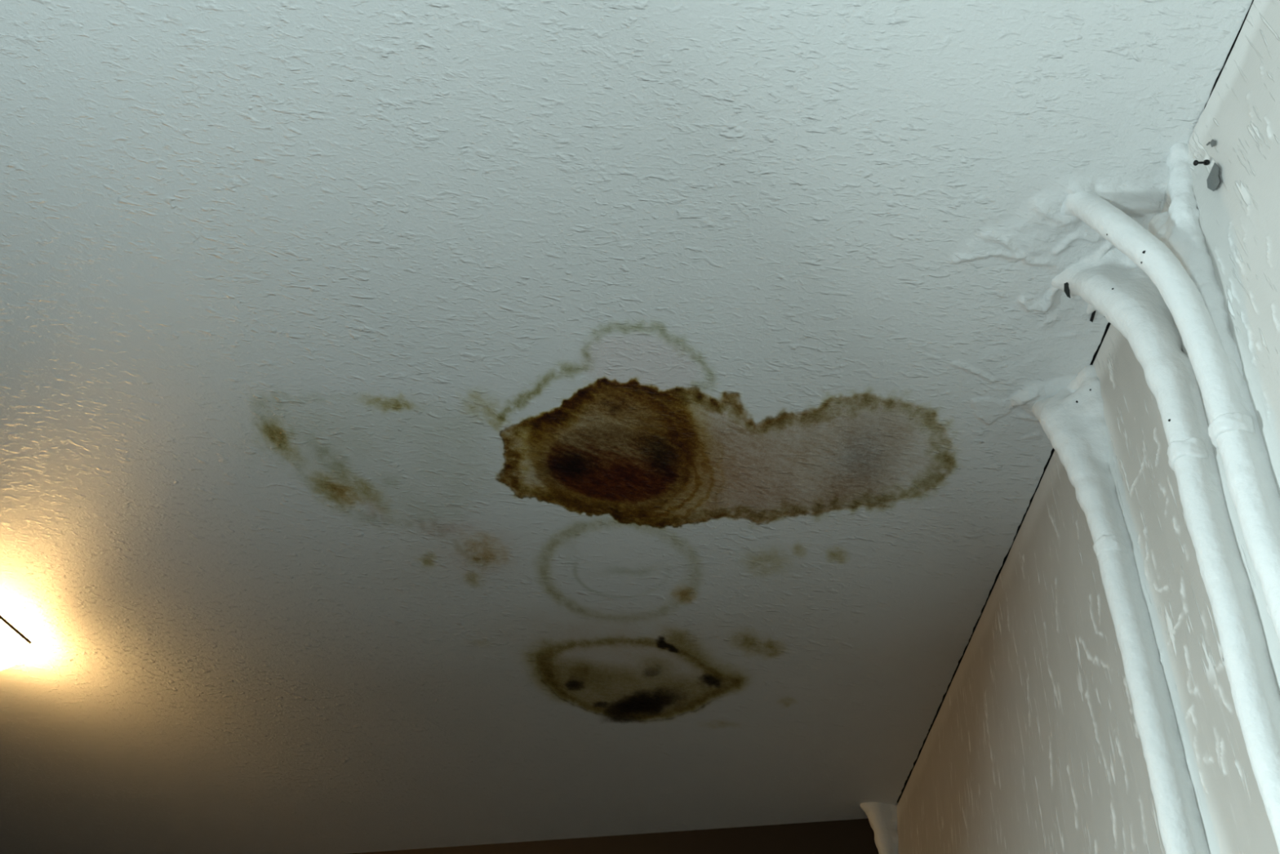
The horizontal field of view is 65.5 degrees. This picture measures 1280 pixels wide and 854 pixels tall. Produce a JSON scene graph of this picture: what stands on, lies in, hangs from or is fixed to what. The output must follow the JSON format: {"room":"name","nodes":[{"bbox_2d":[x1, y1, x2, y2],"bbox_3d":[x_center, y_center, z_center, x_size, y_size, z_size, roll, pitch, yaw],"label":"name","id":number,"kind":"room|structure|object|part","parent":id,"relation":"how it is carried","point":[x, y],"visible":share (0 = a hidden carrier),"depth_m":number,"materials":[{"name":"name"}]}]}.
{"room":"basement room","nodes":[
{"label":"basement room","id":0,"kind":"room"},
{"bbox_2d":[346,817,878,853],"bbox_3d":[-1.345,2.198,2.017,3.862,2.600,0.080,-14,-51,24],"label":"wall","id":1,"kind":"structure","parent":0,"point":[854,836],"depth_m":2.27,"materials":[{"name":"brown paint"}]},
{"bbox_2d":[860,801,897,853],"bbox_3d":[0.316,1.699,1.190,0.082,2.614,0.044,7,-45,5],"label":"pipe","id":2,"kind":"object","parent":1,"relation":"attached to","point":[882,817],"visible":0.95,"depth_m":2.06,"materials":[{"name":"white paint"}]},
{"bbox_2d":[0,0,1253,853],"bbox_3d":[-1.113,0.266,1.983,3.486,0.141,6.200,7,-45,5],"label":"ceiling","id":3,"kind":"structure","parent":0,"point":[424,424],"depth_m":1.39,"materials":[{"name":"white paint"}]},
{"bbox_2d":[0,605,33,669],"bbox_3d":[-1.411,0.445,2.084,0.244,0.095,0.240,-13,-50,23],"label":"ceiling lamp","id":4,"kind":"object","parent":3,"relation":"attached to","point":[16,642],"visible":1,"depth_m":2.08,"materials":[{"name":"white glass"}]},
{"bbox_3d":[-1.407,0.417,2.114,0.223,0.012,0.223,7,-45,5],"label":"plate","id":5,"kind":"part","parent":4,"relation":"part of","materials":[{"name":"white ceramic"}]},
{"bbox_2d":[897,0,1279,853],"bbox_3d":[0.366,0.484,-0.027,0.015,2.598,3.640,7,-45,5],"label":"wall","id":6,"kind":"structure","parent":0,"point":[1033,745],"depth_m":1.05,"materials":[{"name":"beige paint"}]},
{"bbox_2d":[1031,364,1210,853],"bbox_3d":[0.342,0.849,0.348,0.059,2.614,0.115,24,-46,-12],"label":"pipe","id":7,"kind":"object","parent":6,"relation":"attached to","point":[1073,420],"visible":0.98,"depth_m":0.99,"materials":[{"name":"white paint"}]},
{"bbox_2d":[1051,247,1279,853],"bbox_3d":[0.337,0.716,0.218,0.087,2.614,0.107,31,-48,-18],"label":"pipe","id":8,"kind":"object","parent":6,"relation":"attached to","point":[1113,286],"visible":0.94,"depth_m":0.87,"materials":[{"name":"white paint"}]},
{"bbox_2d":[1060,142,1279,641],"bbox_3d":[0.325,0.644,0.150,0.115,2.614,0.124,9,-45,3],"label":"pipe","id":9,"kind":"object","parent":6,"relation":"attached to","point":[1173,251],"visible":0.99,"depth_m":0.88,"materials":[{"name":"white paint"}]},
{"bbox_2d":[1193,159,1209,165],"bbox_3d":[0.543,-0.255,0.962,0.018,0.012,0.006,13,-45,-1],"label":"nail","id":10,"kind":"object","parent":6,"relation":"attached to","point":[1206,162],"visible":1,"depth_m":0.96,"materials":[{"name":"black metal"}]},
{"bbox_2d":[1203,159,1209,165],"bbox_3d":[0.549,-0.256,0.964,0.004,0.006,0.006,7,-45,5],"label":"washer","id":11,"kind":"object","parent":10,"relation":"in","point":[1206,162],"depth_m":0.96,"materials":[{"name":"black metal"}]}
]}

